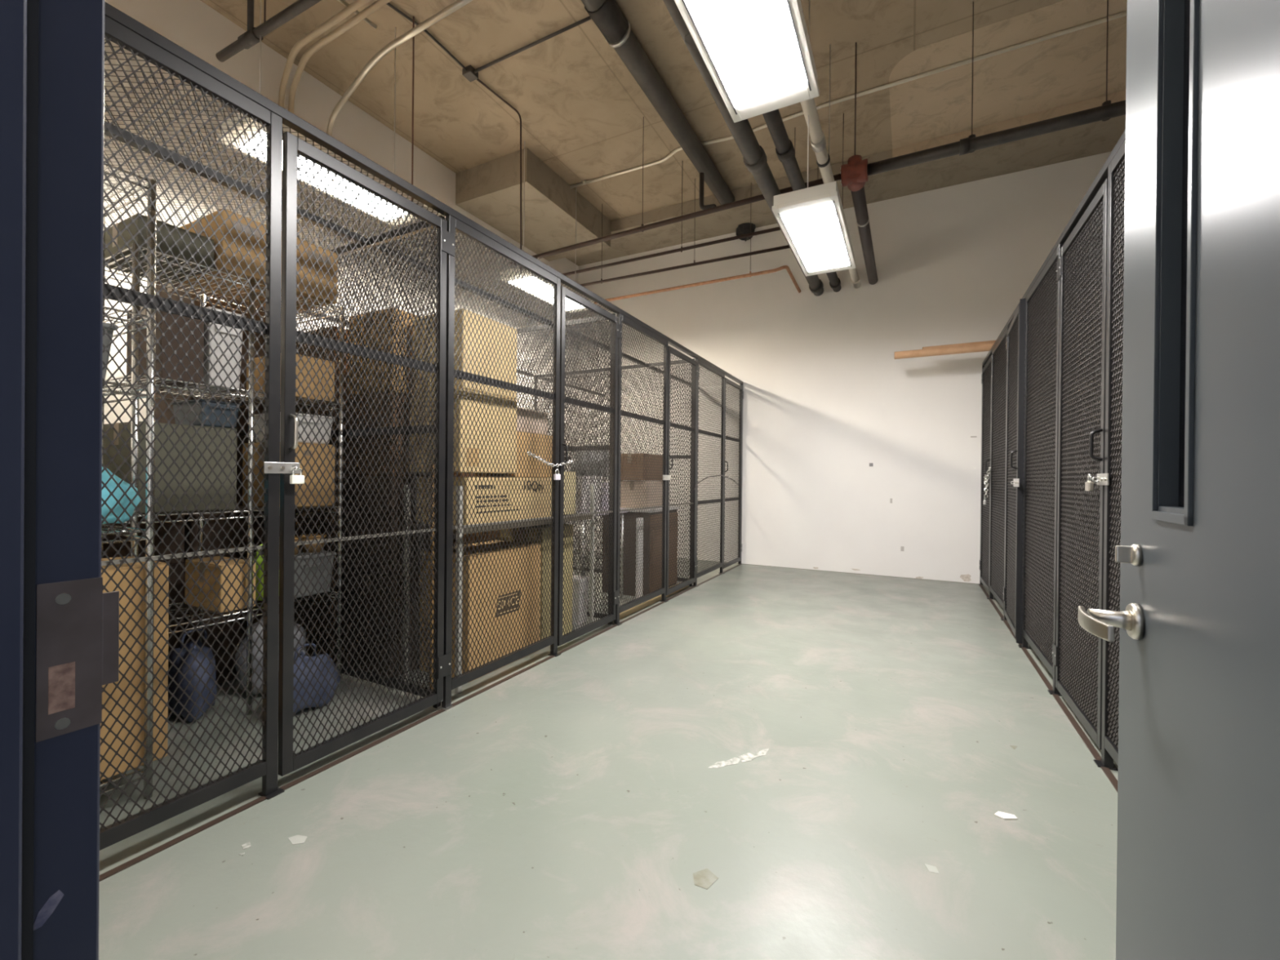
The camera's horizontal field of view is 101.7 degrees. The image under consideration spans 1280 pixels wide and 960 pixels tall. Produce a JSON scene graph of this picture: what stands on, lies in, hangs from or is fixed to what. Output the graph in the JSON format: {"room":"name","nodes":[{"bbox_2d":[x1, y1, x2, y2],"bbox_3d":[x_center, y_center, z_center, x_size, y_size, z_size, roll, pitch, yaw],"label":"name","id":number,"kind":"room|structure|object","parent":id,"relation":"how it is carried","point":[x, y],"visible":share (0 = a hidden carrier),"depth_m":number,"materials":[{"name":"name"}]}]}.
{"room":"storage locker room","nodes":[
{"label":"storage locker room","id":0,"kind":"room"},
{"bbox_2d":[103,0,578,546],"bbox_3d":[-2.786,-1.491,5.517,0.150,5.300,7.270,1,0,27],"label":"wall","id":1,"kind":"structure","parent":0,"point":[193,25],"depth_m":4.37,"materials":[{"name":"white paint"}]},
{"bbox_2d":[278,0,371,107],"bbox_3d":[-2.441,-3.241,4.086,1.719,0.669,0.113,1,0,32],"label":"conduit","id":2,"kind":"object","parent":1,"relation":"attached to","point":[357,4],"visible":0.96,"depth_m":4.17,"materials":[{"name":"beige"}]},
{"bbox_2d":[288,0,391,113],"bbox_3d":[-2.392,-3.246,4.146,1.752,0.659,0.109,1,0,32],"label":"conduit","id":3,"kind":"object","parent":1,"relation":"attached to","point":[378,4],"visible":0.94,"depth_m":4.20,"materials":[{"name":"beige"}]},
{"bbox_2d":[326,0,472,136],"bbox_3d":[-2.051,-3.233,4.310,2.212,0.679,0.114,1,0,33],"label":"conduit","id":4,"kind":"object","parent":1,"relation":"attached to","point":[458,4],"visible":0.84,"depth_m":4.26,"materials":[{"name":"beige metal"}]},
{"bbox_2d":[98,551,1119,959],"bbox_3d":[0.463,1.256,2.714,8.650,0.121,9.650,1,0,27],"label":"floor","id":5,"kind":"structure","parent":0,"point":[757,762],"depth_m":1.87,"materials":[{"name":"paint"}]},
{"bbox_2d":[99,163,156,799],"bbox_3d":[-2.153,0.032,1.780,0.485,2.286,0.605,1,0,27],"label":"wire shelf","id":6,"kind":"object","parent":5,"relation":"on","point":[150,371],"visible":0.24,"depth_m":1.92,"materials":[{"name":"silver metal"}]},
{"bbox_2d":[101,466,141,524],"bbox_3d":[-2.065,0.019,1.819,0.357,0.318,0.521,1,0,27],"label":"duffel bag","id":7,"kind":"object","parent":6,"relation":"on","point":[111,485],"visible":0.12,"depth_m":1.92,"materials":[{"name":"teal fabric"}]},
{"bbox_2d":[99,555,168,780],"bbox_3d":[-2.051,0.687,1.919,0.360,0.742,0.367,1,0,27],"label":"cardboard box","id":8,"kind":"object","parent":6,"relation":"on","point":[124,567],"visible":0.29,"depth_m":1.91,"materials":[{"name":"brown cardboard"}]},
{"bbox_2d":[168,562,184,661],"bbox_3d":[-2.818,0.808,2.730,0.500,0.718,0.502,1,0,27],"label":"cardboard box","id":9,"kind":"object","parent":5,"relation":"on","point":[179,569],"visible":0.09,"depth_m":2.80,"materials":[{"name":"brown"}]},
{"bbox_2d":[102,512,184,564],"bbox_3d":[-2.811,0.088,2.728,0.500,0.718,0.502,1,0,27],"label":"cardboard box","id":10,"kind":"object","parent":9,"relation":"on","point":[162,532],"visible":0.13,"depth_m":2.74,"materials":[{"name":"brown cardboard"}]},
{"bbox_2d":[99,15,284,850],"bbox_3d":[-1.589,-0.094,1.557,0.067,2.550,0.968,1,0,27],"label":"mesh screen","id":11,"kind":"object","parent":5,"relation":"on","point":[116,33],"visible":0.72,"depth_m":1.76,"materials":[{"name":"black metal"}]},
{"bbox_2d":[104,1,742,384],"bbox_3d":[-0.177,-1.384,4.274,0.040,0.038,7.070,1,0,27],"label":"rail","id":12,"kind":"object","parent":11,"relation":"on","point":[290,119],"visible":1,"depth_m":2.20,"materials":[{"name":"black metal"}]},
{"bbox_2d":[168,628,217,722],"bbox_3d":[-2.231,0.956,2.602,0.286,0.433,0.176,1,0,27],"label":"backpack","id":13,"kind":"object","parent":5,"relation":"on","point":[173,655],"visible":0.64,"depth_m":2.53,"materials":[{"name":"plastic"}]},
{"bbox_2d":[182,555,263,684],"bbox_3d":[-2.579,0.809,3.192,0.500,0.718,0.502,1,0,27],"label":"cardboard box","id":14,"kind":"object","parent":5,"relation":"on","point":[216,630],"visible":0.02,"depth_m":3.00,"materials":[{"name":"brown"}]},
{"bbox_2d":[184,434,279,560],"bbox_3d":[-2.572,0.089,3.190,0.500,0.718,0.502,1,0,27],"label":"cardboard box","id":15,"kind":"object","parent":14,"relation":"on","point":[211,536],"visible":0.12,"depth_m":3.02,"materials":[{"name":"brown cardboard"}]},
{"bbox_2d":[155,281,281,435],"bbox_3d":[-2.564,-0.722,3.188,0.500,0.900,0.502,1,0,27],"label":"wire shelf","id":16,"kind":"object","parent":15,"relation":"on","point":[162,406],"visible":0.06,"depth_m":3.03,"materials":[{"name":"brown"}]},
{"bbox_2d":[104,243,344,715],"bbox_3d":[-2.161,0.085,2.732,0.515,2.176,0.930,1,0,27],"label":"wire shelf","id":17,"kind":"object","parent":5,"relation":"on","point":[202,296],"visible":0.37,"depth_m":2.60,"materials":[{"name":"silver metal"}]},
{"bbox_2d":[105,213,213,284],"bbox_3d":[-2.290,-1.077,2.461,0.450,0.142,0.282,1,0,27],"label":"cardboard box","id":18,"kind":"object","parent":17,"relation":"on","point":[120,242],"visible":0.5,"depth_m":2.36,"materials":[{"name":"brown cardboard"}]},
{"bbox_2d":[126,306,204,388],"bbox_3d":[-2.258,-0.631,2.477,0.360,0.352,0.162,1,0,27],"label":"cardboard box","id":19,"kind":"object","parent":17,"relation":"on","point":[162,357],"visible":0.27,"depth_m":2.40,"materials":[{"name":"brown"}]},
{"bbox_2d":[103,421,236,513],"bbox_3d":[-2.276,-0.057,2.519,0.420,0.402,0.382,1,0,27],"label":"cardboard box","id":20,"kind":"object","parent":17,"relation":"on","point":[125,435],"visible":0.44,"depth_m":2.40,"materials":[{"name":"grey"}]},
{"bbox_2d":[169,398,242,428],"bbox_3d":[-2.177,-0.325,2.615,0.318,0.125,0.176,1,0,27],"label":"storage bin","id":21,"kind":"object","parent":20,"relation":"on","point":[180,415],"visible":0.59,"depth_m":2.54,"materials":[{"name":"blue plastic"}]},
{"bbox_2d":[180,306,246,392],"bbox_3d":[-2.173,-0.641,2.627,0.368,0.372,0.161,1,0,27],"label":"storage bin","id":22,"kind":"object","parent":17,"relation":"on","point":[207,335],"visible":0.4,"depth_m":2.54,"materials":[{"name":"grey plastic"}]},
{"bbox_2d":[185,555,255,613],"bbox_3d":[-2.159,0.529,2.680,0.360,0.232,0.157,1,0,27],"label":"cardboard box","id":23,"kind":"object","parent":17,"relation":"on","point":[201,566],"visible":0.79,"depth_m":2.60,"materials":[{"name":"brown cardboard"}]},
{"bbox_2d":[177,208,337,311],"bbox_3d":[-2.046,-1.149,2.819,0.451,0.285,0.562,1,0,27],"label":"cardboard box","id":24,"kind":"object","parent":17,"relation":"on","point":[202,220],"visible":0.38,"depth_m":2.61,"materials":[{"name":"brown cardboard"}]},
{"bbox_2d":[242,442,334,507],"bbox_3d":[-2.004,-0.030,2.978,0.401,0.352,0.287,1,0,27],"label":"cardboard box","id":25,"kind":"object","parent":17,"relation":"on","point":[304,448],"visible":0.44,"depth_m":2.90,"materials":[{"name":"brown"}]},
{"bbox_2d":[253,412,334,444],"bbox_3d":[-1.980,-0.287,2.974,0.358,0.158,0.276,1,0,27],"label":"storage bin","id":26,"kind":"object","parent":25,"relation":"on","point":[260,422],"visible":0.42,"depth_m":2.91,"materials":[{"name":"grey plastic"}]},
{"bbox_2d":[246,354,334,404],"bbox_3d":[-2.004,-0.570,2.990,0.400,0.231,0.265,1,0,27],"label":"cardboard box","id":27,"kind":"object","parent":17,"relation":"on","point":[260,366],"visible":0.36,"depth_m":2.91,"materials":[{"name":"brown cardboard"}]},
{"bbox_2d":[253,547,336,598],"bbox_3d":[-1.991,0.530,2.992,0.398,0.232,0.261,1,0,27],"label":"storage bin","id":28,"kind":"object","parent":17,"relation":"on","point":[322,555],"visible":0.42,"depth_m":2.92,"materials":[{"name":"grey plastic"}]},
{"bbox_2d":[235,613,306,695],"bbox_3d":[-2.053,0.931,2.944,0.330,0.484,0.321,0,0,-15],"label":"plastic bag","id":29,"kind":"object","parent":5,"relation":"on","point":[259,628],"visible":0.09,"depth_m":2.80,"materials":[{"name":"plastic"}]},
{"bbox_2d":[293,643,340,713],"bbox_3d":[-1.742,1.007,2.676,0.214,0.339,0.342,1,0,27],"label":"shoulder bag","id":30,"kind":"object","parent":5,"relation":"on","point":[298,661],"visible":0.54,"depth_m":2.66,"materials":[{"name":"fabric"}]},
{"bbox_2d":[293,512,347,662],"bbox_3d":[-2.043,0.696,3.681,0.500,0.950,0.582,1,0,27],"label":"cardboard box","id":31,"kind":"object","parent":5,"relation":"on","point":[344,518],"visible":0.02,"depth_m":3.37,"materials":[{"name":"brown"}]},
{"bbox_2d":[294,325,407,515],"bbox_3d":[-2.033,-0.381,3.678,0.500,1.200,0.582,1,0,27],"label":"wire shelf","id":32,"kind":"object","parent":31,"relation":"on","point":[337,334],"visible":0.14,"depth_m":3.37,"materials":[{"name":"brown"}]},
{"bbox_2d":[293,215,444,708],"bbox_3d":[-2.032,-0.102,3.220,2.250,2.550,0.024,1,0,27],"label":"divider","id":33,"kind":"object","parent":5,"relation":"on","point":[358,246],"visible":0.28,"depth_m":2.92,"materials":[{"name":"black metal"}]},
{"bbox_2d":[103,39,443,247],"bbox_3d":[-2.429,-1.368,2.449,2.271,0.034,1.741,1,0,27],"label":"ceiling","id":34,"kind":"structure","parent":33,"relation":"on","point":[113,128],"depth_m":2.28,"materials":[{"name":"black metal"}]},
{"bbox_2d":[300,217,611,327],"bbox_3d":[-1.624,-1.365,4.002,2.271,0.034,1.741,1,0,27],"label":"cover","id":35,"kind":"object","parent":33,"relation":"on","point":[383,247],"visible":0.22,"depth_m":3.73,"materials":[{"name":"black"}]},
{"bbox_2d":[346,571,419,677],"bbox_3d":[-1.538,0.877,3.419,0.420,0.600,0.542,1,0,27],"label":"cardboard box","id":36,"kind":"object","parent":5,"relation":"on","point":[371,578],"visible":0.06,"depth_m":3.17,"materials":[{"name":"brown cardboard"}]},
{"bbox_2d":[346,475,456,576],"bbox_3d":[-1.533,0.276,3.417,0.420,0.598,0.542,1,0,27],"label":"cardboard box","id":37,"kind":"object","parent":36,"relation":"on","point":[375,479],"visible":0.21,"depth_m":3.17,"materials":[{"name":"brown cardboard"}]},
{"bbox_2d":[347,391,461,476],"bbox_3d":[-1.528,-0.274,3.416,0.420,0.498,0.542,1,0,27],"label":"cardboard box","id":38,"kind":"object","parent":37,"relation":"on","point":[388,393],"visible":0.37,"depth_m":3.16,"materials":[{"name":"brown cardboard"}]},
{"bbox_2d":[347,307,416,395],"bbox_3d":[-1.523,-0.774,3.414,0.420,0.498,0.542,1,0,27],"label":"cardboard box","id":39,"kind":"object","parent":38,"relation":"on","point":[382,312],"visible":0.23,"depth_m":3.15,"materials":[{"name":"brown cardboard"}]},
{"bbox_2d":[99,563,742,881],"bbox_3d":[-0.184,1.184,4.272,0.026,0.005,7.070,1,0,27],"label":"floor strip","id":40,"kind":"object","parent":5,"relation":"on","point":[108,873],"visible":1,"depth_m":2.14,"materials":[{"name":"brown metal"}]},
{"bbox_2d":[418,540,541,682],"bbox_3d":[-1.028,0.812,3.422,0.422,0.739,0.665,1,0,27],"label":"cardboard box","id":41,"kind":"object","parent":5,"relation":"on","point":[492,541],"visible":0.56,"depth_m":3.23,"materials":[{"name":"brown cardboard"}]},
{"bbox_2d":[402,484,595,693],"bbox_3d":[-0.883,0.607,3.607,0.455,1.150,1.395,1,0,27],"label":"rack","id":42,"kind":"object","parent":5,"relation":"on","point":[458,690],"visible":0.36,"depth_m":3.08,"materials":[{"name":"grey metal"}]},
{"bbox_2d":[416,476,551,525],"bbox_3d":[-0.992,0.124,3.413,0.421,0.282,0.790,1,0,27],"label":"cardboard box","id":43,"kind":"object","parent":42,"relation":"on","point":[456,477],"visible":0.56,"depth_m":3.19,"materials":[{"name":"brown cardboard"}]},
{"bbox_2d":[408,388,516,473],"bbox_3d":[-1.084,-0.280,3.228,0.421,0.472,0.475,1,0,27],"label":"cardboard box","id":44,"kind":"object","parent":43,"relation":"on","point":[460,389],"visible":0.52,"depth_m":3.07,"materials":[{"name":"brown cardboard"}]},
{"bbox_2d":[412,308,516,399],"bbox_3d":[-1.078,-0.744,3.232,0.420,0.450,0.457,1,0,27],"label":"cardboard box","id":45,"kind":"object","parent":44,"relation":"on","point":[456,310],"visible":0.39,"depth_m":3.08,"materials":[{"name":"brown cardboard"}]},
{"bbox_2d":[475,431,552,477],"bbox_3d":[-0.861,-0.169,3.639,0.360,0.298,0.432,1,0,27],"label":"cardboard box","id":46,"kind":"object","parent":43,"relation":"on","point":[519,433],"visible":0.34,"depth_m":3.51,"materials":[{"name":"brown"}]},
{"bbox_2d":[516,407,547,435],"bbox_3d":[-0.880,-0.399,3.621,0.340,0.158,0.342,1,0,27],"label":"cardboard box","id":47,"kind":"object","parent":46,"relation":"on","point":[529,411],"visible":0.13,"depth_m":3.53,"materials":[{"name":"brown"}]},
{"bbox_2d":[437,214,560,711],"bbox_3d":[-0.781,-0.091,3.116,0.067,2.550,0.986,1,0,27],"label":"mesh screen","id":48,"kind":"object","parent":5,"relation":"on","point":[454,224],"visible":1,"depth_m":3.03,"materials":[{"name":"black metal"}]},
{"bbox_2d":[277,131,454,776],"bbox_3d":[-1.179,-0.097,2.355,0.081,2.460,0.820,1,0,25],"label":"gate","id":49,"kind":"object","parent":48,"relation":"attached to","point":[293,147],"visible":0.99,"depth_m":2.24,"materials":[{"name":"black metal"}]},
{"bbox_2d":[263,462,299,473],"bbox_3d":[-1.346,-0.045,1.969,0.028,0.042,0.125,1,0,27],"label":"hasp","id":50,"kind":"object","parent":49,"relation":"attached to","point":[268,467],"visible":0.98,"depth_m":1.97,"materials":[{"name":"silver metal"}]},
{"bbox_2d":[500,524,573,639],"bbox_3d":[-0.787,0.762,3.976,0.400,0.840,0.382,1,0,27],"label":"cardboard box","id":51,"kind":"object","parent":5,"relation":"on","point":[535,526],"visible":0.2,"depth_m":3.80,"materials":[{"name":"beige cardboard"}]},
{"bbox_2d":[515,313,615,624],"bbox_3d":[-1.219,-0.099,4.790,2.250,2.550,0.024,1,0,27],"label":"divider","id":52,"kind":"object","parent":5,"relation":"on","point":[526,328],"visible":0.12,"depth_m":4.39,"materials":[{"name":"black metal"}]},
{"bbox_2d":[516,315,692,377],"bbox_3d":[-0.811,-1.362,5.572,2.271,0.034,1.741,1,0,27],"label":"cover","id":53,"kind":"object","parent":52,"relation":"on","point":[616,316],"visible":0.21,"depth_m":5.51,"materials":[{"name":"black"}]},
{"bbox_2d":[572,574,589,625],"bbox_3d":[-0.586,0.993,4.344,0.318,0.380,0.156,1,0,27],"label":"storage bin","id":54,"kind":"object","parent":5,"relation":"on","point":[572,575],"visible":0.27,"depth_m":4.25,"materials":[{"name":"grey plastic"}]},
{"bbox_2d":[533,358,694,586],"bbox_3d":[-0.401,-0.096,6.368,2.250,2.550,0.024,1,0,27],"label":"divider","id":55,"kind":"object","parent":5,"relation":"on","point":[692,375],"visible":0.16,"depth_m":6.13,"materials":[{"name":"black metal"}]},
{"bbox_2d":[611,313,668,626],"bbox_3d":[0.035,-0.087,4.692,0.067,2.550,0.986,1,0,27],"label":"mesh screen","id":56,"kind":"object","parent":5,"relation":"on","point":[619,609],"visible":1,"depth_m":4.65,"materials":[{"name":"black metal"}]},
{"bbox_2d":[557,285,622,645],"bbox_3d":[-0.366,-0.094,3.925,0.081,2.460,0.820,1,0,25],"label":"gate","id":57,"kind":"object","parent":56,"relation":"attached to","point":[565,292],"visible":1,"depth_m":3.86,"materials":[{"name":"black metal"}]},
{"bbox_2d":[601,506,678,596],"bbox_3d":[0.007,0.740,5.671,0.590,0.890,0.740,1,0,27],"label":"base cabinet","id":58,"kind":"object","parent":5,"relation":"on","point":[627,519],"visible":0.2,"depth_m":5.34,"materials":[{"name":"wood"}]},
{"bbox_2d":[620,480,662,507],"bbox_3d":[0.034,0.149,5.658,0.340,0.288,0.522,1,0,27],"label":"cardboard box","id":59,"kind":"object","parent":58,"relation":"on","point":[624,504],"visible":0.23,"depth_m":5.44,"materials":[{"name":"brown"}]},
{"bbox_2d":[620,453,662,480],"bbox_3d":[0.007,-0.136,5.622,0.320,0.278,0.512,1,0,27],"label":"cardboard box","id":60,"kind":"object","parent":59,"relation":"on","point":[628,453],"visible":0.38,"depth_m":5.41,"materials":[{"name":"brown"}]},
{"bbox_2d":[691,358,724,586],"bbox_3d":[0.845,-0.084,6.255,0.067,2.550,0.986,1,0,27],"label":"mesh screen","id":61,"kind":"object","parent":5,"relation":"on","point":[700,363],"visible":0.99,"depth_m":6.26,"materials":[{"name":"black metal"}]},
{"bbox_2d":[666,346,699,595],"bbox_3d":[0.451,-0.091,5.503,0.081,2.460,0.820,1,0,25],"label":"gate","id":62,"kind":"object","parent":61,"relation":"attached to","point":[672,351],"visible":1,"depth_m":5.47,"materials":[{"name":"black metal"}]},
{"bbox_2d":[737,384,742,564],"bbox_3d":[1.430,-0.083,7.403,0.040,2.551,0.030,1,0,27],"label":"end post","id":63,"kind":"object","parent":5,"relation":"on","point":[741,385],"visible":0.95,"depth_m":7.39,"materials":[{"name":"black metal"}]},
{"bbox_2d":[723,377,743,568],"bbox_3d":[1.276,-0.087,7.050,0.072,2.460,0.821,1,0,27],"label":"gate","id":64,"kind":"object","parent":63,"relation":"attached to","point":[739,546],"visible":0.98,"depth_m":7.05,"materials":[{"name":"black metal"}]},
{"bbox_2d":[979,365,984,585],"bbox_3d":[3.999,-0.055,6.072,0.040,2.551,0.030,1,0,27],"label":"end post","id":65,"kind":"object","parent":5,"relation":"on","point":[980,582],"visible":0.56,"depth_m":6.08,"materials":[{"name":"black metal"}]},
{"bbox_2d":[978,355,991,592],"bbox_3d":[3.799,-0.061,5.743,0.072,2.460,0.821,1,0,27],"label":"gate","id":66,"kind":"object","parent":65,"relation":"attached to","point":[986,376],"visible":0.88,"depth_m":5.76,"materials":[{"name":"black metal"}]},
{"bbox_2d":[986,325,1009,621],"bbox_3d":[3.399,-0.057,4.932,0.067,2.550,0.986,1,0,27],"label":"mesh screen","id":67,"kind":"object","parent":5,"relation":"on","point":[999,354],"visible":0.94,"depth_m":4.95,"materials":[{"name":"black metal"}]},
{"bbox_2d":[1003,304,1019,638],"bbox_3d":[2.979,-0.064,4.195,0.072,2.460,0.821,1,0,30],"label":"gate","id":68,"kind":"object","parent":67,"relation":"attached to","point":[1012,340],"visible":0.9,"depth_m":4.19,"materials":[{"name":"black metal"}]},
{"bbox_2d":[1016,243,1063,696],"bbox_3d":[2.584,-0.060,3.371,0.079,2.550,0.986,1,0,27],"label":"mesh screen","id":69,"kind":"object","parent":5,"relation":"on","point":[1036,615],"visible":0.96,"depth_m":3.39,"materials":[{"name":"black metal"}]},
{"bbox_2d":[982,128,1125,365],"bbox_3d":[2.611,-1.356,3.366,0.040,0.038,6.118,1,0,27],"label":"rail","id":70,"kind":"object","parent":69,"relation":"on","point":[1102,175],"visible":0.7,"depth_m":2.63,"materials":[{"name":"black metal"}]},
{"bbox_2d":[893,331,1121,359],"bbox_3d":[3.838,-1.412,5.470,2.102,0.084,0.084,1,0,27],"label":"plank","id":71,"kind":"object","parent":70,"relation":"on","point":[979,347],"visible":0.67,"depth_m":5.70,"materials":[{"name":"brown"}]},
{"bbox_2d":[1052,177,1107,749],"bbox_3d":[2.176,-0.067,2.609,0.072,2.460,0.821,1,0,27],"label":"gate","id":72,"kind":"object","parent":69,"relation":"attached to","point":[1069,633],"visible":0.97,"depth_m":2.55,"materials":[{"name":"black metal"}]},
{"bbox_2d":[978,583,1117,791],"bbox_3d":[2.571,1.212,3.381,0.026,0.005,6.118,1,0,27],"label":"floor strip","id":73,"kind":"object","parent":5,"relation":"on","point":[1108,772],"visible":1,"depth_m":2.71,"materials":[{"name":"brown"}]},
{"bbox_2d":[1093,139,1125,771],"bbox_3d":[1.774,-0.064,1.793,0.067,2.550,0.986,1,0,27],"label":"mesh screen","id":74,"kind":"object","parent":5,"relation":"on","point":[1114,351],"visible":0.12,"depth_m":2.17,"materials":[{"name":"black metal"}]},
{"bbox_2d":[200,0,1127,266],"bbox_3d":[0.968,-3.661,3.588,8.250,0.680,7.250,1,0,27],"label":"ceiling","id":75,"kind":"structure","parent":0,"point":[581,109],"depth_m":5.07,"materials":[{"name":"concrete"}]},
{"bbox_2d":[215,0,321,62],"bbox_3d":[-2.006,-3.310,3.177,2.026,0.835,0.070,1,0,26],"label":"pipe stub","id":76,"kind":"object","parent":75,"relation":"hanging from","point":[251,37],"visible":1,"depth_m":3.40,"materials":[{"name":"black metal"}]},
{"bbox_2d":[217,0,424,226],"bbox_3d":[-2.253,-2.962,3.853,0.416,1.539,1.296,1,0,27],"label":"ceiling light","id":77,"kind":"object","parent":75,"relation":"hanging from","point":[229,122],"visible":0.33,"depth_m":3.73,"materials":[{"name":"white plastic"}]},
{"bbox_2d":[240,133,407,219],"bbox_3d":[-2.260,-2.207,3.855,0.332,0.029,1.080,1,0,27],"label":"diffuser","id":78,"kind":"object","parent":77,"relation":"attached to","point":[257,136],"depth_m":3.86,"materials":[{"name":"beige plastic"}]},
{"bbox_2d":[386,2,591,272],"bbox_3d":[-1.110,-2.907,4.311,1.401,1.630,1.647,1,0,27],"label":"conduit","id":79,"kind":"object","parent":75,"relation":"attached to","point":[469,73],"visible":0.94,"depth_m":4.61,"materials":[{"name":"brown metal"}]},
{"bbox_2d":[500,141,594,312],"bbox_3d":[-1.048,-2.957,6.179,0.416,1.539,1.296,1,0,27],"label":"ceiling light","id":80,"kind":"object","parent":75,"relation":"hanging from","point":[502,271],"visible":0.17,"depth_m":5.90,"materials":[{"name":"white plastic"}]},
{"bbox_2d":[511,277,582,311],"bbox_3d":[-1.055,-2.202,6.181,0.332,0.029,1.080,1,0,27],"label":"diffuser","id":81,"kind":"object","parent":80,"relation":"attached to","point":[533,291],"depth_m":6.00,"materials":[{"name":"beige plastic"}]},
{"bbox_2d":[581,0,734,204],"bbox_3d":[-0.149,-3.585,4.223,0.217,0.217,5.550,1,0,27],"label":"drain pipe","id":82,"kind":"object","parent":75,"relation":"attached to","point":[606,15],"visible":0.94,"depth_m":4.64,"materials":[{"name":"black metal"}]},
{"bbox_2d":[562,175,780,275],"bbox_3d":[-0.027,-3.188,6.327,3.574,1.060,0.036,1,0,27],"label":"pipe","id":83,"kind":"object","parent":75,"relation":"hanging from","point":[769,230],"visible":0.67,"depth_m":6.06,"materials":[{"name":"brown metal"}]},
{"bbox_2d":[509,116,840,266],"bbox_3d":[0.106,-3.109,5.293,3.663,1.210,0.048,1,0,27],"label":"pipe","id":84,"kind":"object","parent":75,"relation":"hanging from","point":[837,177],"visible":0.88,"depth_m":5.19,"materials":[{"name":"brown metal"}]},
{"bbox_2d":[579,177,790,286],"bbox_3d":[0.158,-3.177,6.682,3.574,1.079,0.036,1,0,27],"label":"pipe","id":85,"kind":"object","parent":75,"relation":"hanging from","point":[786,246],"visible":0.78,"depth_m":6.43,"materials":[{"name":"brown metal"}]},
{"bbox_2d":[594,182,800,303],"bbox_3d":[0.464,-3.130,7.441,3.421,1.173,0.871,1,0,27],"label":"pipe","id":86,"kind":"object","parent":75,"relation":"hanging from","point":[750,274],"visible":0.97,"depth_m":6.73,"materials":[{"name":"orange metal"}]},
{"bbox_2d":[662,0,823,296],"bbox_3d":[0.807,-3.071,3.896,0.169,1.264,6.850,1,0,27],"label":"ceiling pipe","id":87,"kind":"object","parent":75,"relation":"hanging from","point":[754,157],"visible":0.63,"depth_m":3.79,"materials":[{"name":"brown metal"}]},
{"bbox_2d":[674,0,819,122],"bbox_3d":[0.380,-2.758,1.993,0.416,1.889,1.276,1,0,27],"label":"ceiling light","id":88,"kind":"object","parent":75,"relation":"hanging from","point":[757,55],"visible":1,"depth_m":2.20,"materials":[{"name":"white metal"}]},
{"bbox_2d":[762,109,840,292],"bbox_3d":[1.014,-3.079,3.789,0.129,1.245,6.850,1,0,27],"label":"ceiling pipe","id":89,"kind":"object","parent":75,"relation":"hanging from","point":[784,149],"visible":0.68,"depth_m":3.96,"materials":[{"name":"black metal"}]},
{"bbox_2d":[772,0,856,276],"bbox_3d":[1.377,-2.754,3.983,0.416,1.889,1.286,1,0,27],"label":"ceiling light","id":90,"kind":"object","parent":75,"relation":"hanging from","point":[812,220],"visible":0.98,"depth_m":3.75,"materials":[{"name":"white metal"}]},
{"bbox_2d":[781,204,848,271],"bbox_3d":[1.368,-1.824,3.986,0.332,0.029,1.070,1,0,27],"label":"diffuser","id":91,"kind":"object","parent":90,"relation":"attached to","point":[816,235],"depth_m":3.88,"materials":[{"name":"white plastic"}]},
{"bbox_2d":[800,97,860,288],"bbox_3d":[1.229,-3.083,3.677,0.104,1.232,6.850,1,0,27],"label":"ceiling pipe","id":92,"kind":"object","parent":75,"relation":"hanging from","point":[818,141],"visible":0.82,"depth_m":3.88,"materials":[{"name":"beige plastic"}]},
{"bbox_2d":[569,10,1126,188],"bbox_3d":[1.948,-3.679,5.098,7.900,0.033,0.148,1,0,27],"label":"conduit","id":93,"kind":"object","parent":75,"relation":"attached to","point":[1122,14],"visible":0.78,"depth_m":4.77,"materials":[{"name":"beige"}]},
{"bbox_2d":[866,0,1125,176],"bbox_3d":[3.507,-3.100,3.531,3.678,1.155,0.109,1,0,27],"label":"pipe","id":94,"kind":"object","parent":75,"relation":"hanging from","point":[1108,110],"visible":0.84,"depth_m":3.90,"materials":[{"name":"black metal"}]},
{"bbox_2d":[840,42,868,191],"bbox_3d":[1.833,-3.103,4.441,0.210,1.185,0.245,1,0,27],"label":"valve","id":95,"kind":"object","parent":94,"relation":"attached to","point":[854,175],"visible":0.98,"depth_m":4.37,"materials":[{"name":"red metal"}]},
{"bbox_2d":[850,186,877,284],"bbox_3d":[2.424,-2.568,5.582,0.119,0.159,2.369,1,0,27],"label":"ceiling pipe","id":96,"kind":"object","parent":95,"relation":"attached to","point":[859,198],"visible":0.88,"depth_m":5.33,"materials":[{"name":"grey"}]},
{"bbox_2d":[576,151,1124,595],"bbox_3d":[2.649,-1.444,6.879,8.650,5.300,0.152,1,0,27],"label":"wall","id":97,"kind":"structure","parent":0,"point":[858,458],"depth_m":6.68,"materials":[{"name":"white paint"}]},
{"bbox_3d":[-0.671,-1.458,0.468,8.250,5.300,0.129,1,0,27],"label":"wall","id":98,"kind":"structure","parent":0,"visible":0},
{"bbox_2d":[0,0,119,959],"bbox_3d":[-0.484,0.095,0.365,0.076,2.200,0.163,1,0,27],"label":"door frame","id":99,"kind":"structure","parent":98,"relation":"attached to","point":[60,630],"depth_m":0.39,"materials":[{"name":"blue paint"}]},
{"bbox_3d":[0.316,0.103,-0.055,0.076,2.200,0.154,1,0,27],"label":"trim","id":100,"kind":"structure","parent":0,"visible":0},
{"bbox_2d":[1077,0,1279,959],"bbox_3d":[0.495,0.145,0.411,0.121,2.100,0.846,1,0,30],"label":"door","id":101,"kind":"structure","parent":100,"relation":"attached to","point":[1197,620],"depth_m":0.54,"materials":[{"name":"grey paint"}]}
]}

